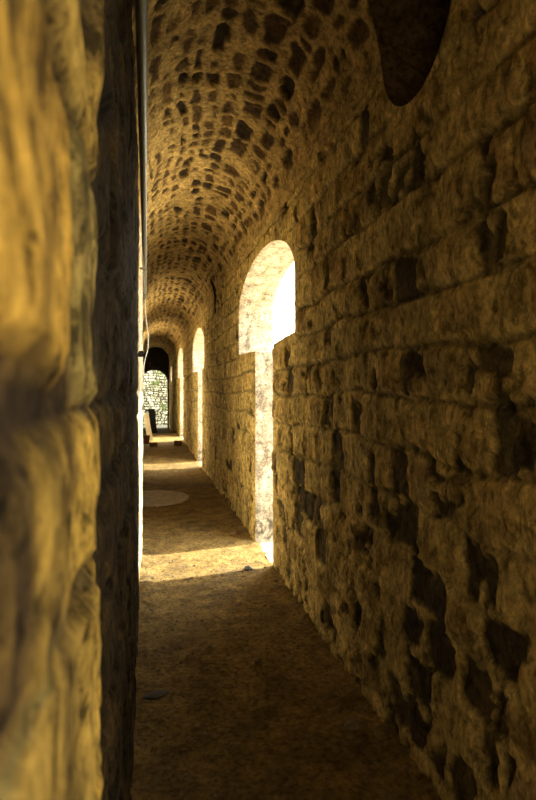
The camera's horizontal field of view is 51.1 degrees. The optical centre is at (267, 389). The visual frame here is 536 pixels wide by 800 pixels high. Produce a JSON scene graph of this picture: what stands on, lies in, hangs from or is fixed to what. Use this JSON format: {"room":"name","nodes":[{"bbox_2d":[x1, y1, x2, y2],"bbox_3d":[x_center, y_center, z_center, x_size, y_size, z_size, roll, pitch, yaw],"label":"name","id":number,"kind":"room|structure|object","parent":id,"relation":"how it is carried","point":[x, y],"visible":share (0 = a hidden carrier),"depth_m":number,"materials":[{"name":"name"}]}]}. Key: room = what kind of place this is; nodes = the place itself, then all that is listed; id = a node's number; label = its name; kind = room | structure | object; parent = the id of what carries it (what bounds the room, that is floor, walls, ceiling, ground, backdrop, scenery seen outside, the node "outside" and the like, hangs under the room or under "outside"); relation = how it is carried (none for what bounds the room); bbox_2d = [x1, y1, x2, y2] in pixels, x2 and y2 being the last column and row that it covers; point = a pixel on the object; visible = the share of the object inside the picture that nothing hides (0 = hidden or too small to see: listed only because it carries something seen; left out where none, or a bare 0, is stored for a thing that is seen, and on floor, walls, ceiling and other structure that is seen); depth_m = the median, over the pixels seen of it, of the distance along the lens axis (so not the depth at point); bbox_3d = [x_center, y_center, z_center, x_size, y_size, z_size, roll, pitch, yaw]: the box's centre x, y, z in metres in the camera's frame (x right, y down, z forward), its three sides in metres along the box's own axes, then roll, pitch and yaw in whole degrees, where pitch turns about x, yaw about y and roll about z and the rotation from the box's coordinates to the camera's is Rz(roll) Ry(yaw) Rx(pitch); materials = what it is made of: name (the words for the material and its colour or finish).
{"room":"stone vaulted corridor","nodes":[
{"label":"stone vaulted corridor","id":0,"kind":"room"},
{"bbox_2d":[0,0,143,799],"bbox_3d":[-2.799,-0.165,10.854,0.814,4.650,34.800,0,0,-12],"label":"wall","id":1,"kind":"structure","parent":0,"point":[72,318],"depth_m":0.46,"materials":[{"name":"stone"}]},
{"bbox_2d":[138,351,143,356],"bbox_3d":[-1.054,-0.297,4.632,0.050,0.045,0.120,0,0,-12],"label":"iron bracket","id":2,"kind":"object","parent":1,"relation":"attached to","point":[140,353],"visible":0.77,"depth_m":4.58,"materials":[{"name":"black metal"}]},
{"bbox_2d":[135,0,147,298],"bbox_3d":[-0.754,-1.001,3.316,0.080,0.051,5.600,0,0,-12],"label":"conduit","id":3,"kind":"object","parent":1,"relation":"attached to","point":[141,6],"visible":0.97,"depth_m":1.95,"materials":[{"name":"grey metal"}]},
{"bbox_2d":[143,299,148,375],"bbox_3d":[-1.361,-0.580,6.202,0.050,0.841,0.341,0,0,-6],"label":"cable","id":4,"kind":"object","parent":3,"relation":"hanging from","point":[145,299],"visible":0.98,"depth_m":6.29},
{"bbox_2d":[143,370,166,424],"bbox_3d":[-6.865,-0.315,31.061,6.700,4.650,0.579,0,0,-12],"label":"wall","id":5,"kind":"structure","parent":0,"point":[154,381],"depth_m":30.97,"materials":[{"name":"stone"}]},
{"bbox_2d":[143,347,169,427],"bbox_3d":[-5.755,-0.165,28.196,2.360,4.650,0.599,0,0,-12],"label":"wall","id":6,"kind":"structure","parent":0,"point":[157,358],"depth_m":27.97,"materials":[{"name":"stone"}]},
{"bbox_2d":[132,0,381,359],"bbox_3d":[-1.917,-1.831,11.147,1.408,0.681,34.606,0,0,-12],"label":"ceiling","id":7,"kind":"structure","parent":0,"point":[242,95],"depth_m":3.95,"materials":[{"name":"beige stone"}]},
{"bbox_2d":[130,428,441,799],"bbox_3d":[-2.103,1.722,11.106,2.480,0.395,34.600,0,0,-12],"label":"floor","id":8,"kind":"structure","parent":0,"point":[198,528],"depth_m":3.00,"materials":[{"name":"brown soil"}]},
{"bbox_2d":[143,435,149,443],"bbox_3d":[-3.525,1.439,16.221,0.224,0.250,0.224,0,0,-12],"label":"clay pot","id":9,"kind":"object","parent":8,"relation":"on","point":[146,438],"visible":0.9,"depth_m":16.15,"materials":[{"name":"brown ceramic"}]},
{"bbox_2d":[143,413,152,440],"bbox_3d":[-3.693,1.145,17.239,0.288,0.852,0.100,0,0,-18],"label":"leaning board","id":10,"kind":"object","parent":8,"relation":"on","point":[146,416],"visible":0.84,"depth_m":17.23,"materials":[{"name":"beige wood"}]},
{"bbox_2d":[145,408,156,433],"bbox_3d":[-4.445,1.310,21.321,0.482,1.221,0.488,0,0,-12],"label":"barrier","id":11,"kind":"object","parent":8,"relation":"on","point":[152,417],"visible":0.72,"depth_m":21.13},
{"bbox_2d":[149,442,157,446],"bbox_3d":[-3.149,1.500,15.381,0.216,0.136,0.197,0,0,-21],"label":"stone block","id":12,"kind":"object","parent":8,"relation":"on","point":[151,444],"visible":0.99,"depth_m":15.31,"materials":[{"name":"brown stone"}]},
{"bbox_2d":[143,690,168,698],"bbox_3d":[-0.574,1.556,2.863,0.135,0.020,0.067,0,0,-32],"label":"shard","id":13,"kind":"object","parent":8,"relation":"on","point":[154,694],"visible":1,"depth_m":2.85},
{"bbox_2d":[143,491,188,506],"bbox_3d":[-1.673,1.557,8.028,1.080,0.046,1.081,0,0,-12],"label":"round slab","id":14,"kind":"object","parent":8,"relation":"on","point":[150,498],"visible":0.58,"depth_m":7.94,"materials":[{"name":"stone"}]},
{"bbox_2d":[174,440,181,445],"bbox_3d":[-2.539,1.496,15.820,0.235,0.146,0.195,0,0,-4],"label":"stone block","id":15,"kind":"object","parent":8,"relation":"on","point":[178,442],"visible":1,"depth_m":15.74,"materials":[{"name":"brown stone"}]},
{"bbox_2d":[229,531,240,535],"bbox_3d":[-0.354,1.543,6.049,0.120,0.050,0.087,0,0,16],"label":"loose stone","id":16,"kind":"object","parent":8,"relation":"on","point":[234,533],"visible":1,"depth_m":6.02,"materials":[{"name":"brown stone"}]},
{"bbox_2d":[245,565,252,570],"bbox_3d":[-0.167,1.546,4.854,0.080,0.044,0.068,0,0,-12],"label":"loose stone","id":17,"kind":"object","parent":8,"relation":"on","point":[247,568],"visible":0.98,"depth_m":4.84,"materials":[{"name":"stone"}]},
{"bbox_2d":[254,657,261,663],"bbox_3d":[-0.058,1.552,3.211,0.045,0.030,0.044,0,0,-12],"label":"loose stone","id":18,"kind":"object","parent":8,"relation":"on","point":[257,660],"visible":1,"depth_m":3.20,"materials":[{"name":"brown stone"}]},
{"bbox_2d":[138,552,420,799],"bbox_3d":[-0.240,1.556,3.526,1.096,0.020,3.619,0,0,-12],"label":"gravel","id":19,"kind":"object","parent":8,"relation":"on","point":[161,735],"visible":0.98,"depth_m":2.76,"materials":[{"name":"brown gravel"}]},
{"bbox_2d":[344,717,361,730],"bbox_3d":[0.392,1.543,2.587,0.076,0.049,0.069,0,0,25],"label":"loose stone","id":20,"kind":"object","parent":8,"relation":"on","point":[352,724],"visible":1,"depth_m":2.57,"materials":[{"name":"brown stone"}]},
{"bbox_2d":[169,0,535,799],"bbox_3d":[-1.116,-0.165,11.217,0.463,4.650,34.800,0,0,-12],"label":"wall","id":21,"kind":"structure","parent":0,"point":[403,456],"depth_m":2.30,"materials":[{"name":"beige stone"}]},
{"bbox_2d":[178,348,182,438],"bbox_3d":[-2.721,0.072,18.750,0.420,2.975,3.112,0,0,-12],"label":"window","id":22,"kind":"structure","parent":21,"relation":"in","point":[180,355],"depth_m":18.81,"materials":[{"name":"stone"}]},
{"bbox_2d":[193,328,203,465],"bbox_3d":[-1.337,0.108,12.345,0.420,2.904,2.807,0,0,-12],"label":"window","id":23,"kind":"structure","parent":21,"relation":"in","point":[198,344],"depth_m":12.88,"materials":[{"name":"stone"}]},
{"bbox_2d":[210,280,216,313],"bbox_3d":[-0.687,-1.510,9.161,0.514,0.561,0.341,0,0,-12],"label":"trim","id":24,"kind":"structure","parent":21,"relation":"attached to","point":[212,283],"depth_m":9.27,"materials":[{"name":"stone"}]},
{"bbox_2d":[239,240,293,562],"bbox_3d":[0.129,0.097,5.558,0.420,2.925,2.642,0,0,-12],"label":"window","id":25,"kind":"structure","parent":21,"relation":"in","point":[263,280],"depth_m":5.79,"materials":[{"name":"stone"}]},
{"bbox_2d":[369,0,450,105],"bbox_3d":[0.704,-1.591,2.362,0.665,0.753,0.670,0,0,-12],"label":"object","id":26,"kind":"structure","parent":21,"relation":"attached to","point":[409,33],"depth_m":2.67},
{"label":"outside","id":27,"kind":"structure","parent":0,"visible":0},
{"bbox_2d":[143,425,166,427],"bbox_3d":[6.291,1.920,46.641,48.000,0.001,31.480,0,0,-12],"label":"yard","id":28,"kind":"structure","parent":27,"point":[158,426],"depth_m":29.46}
]}

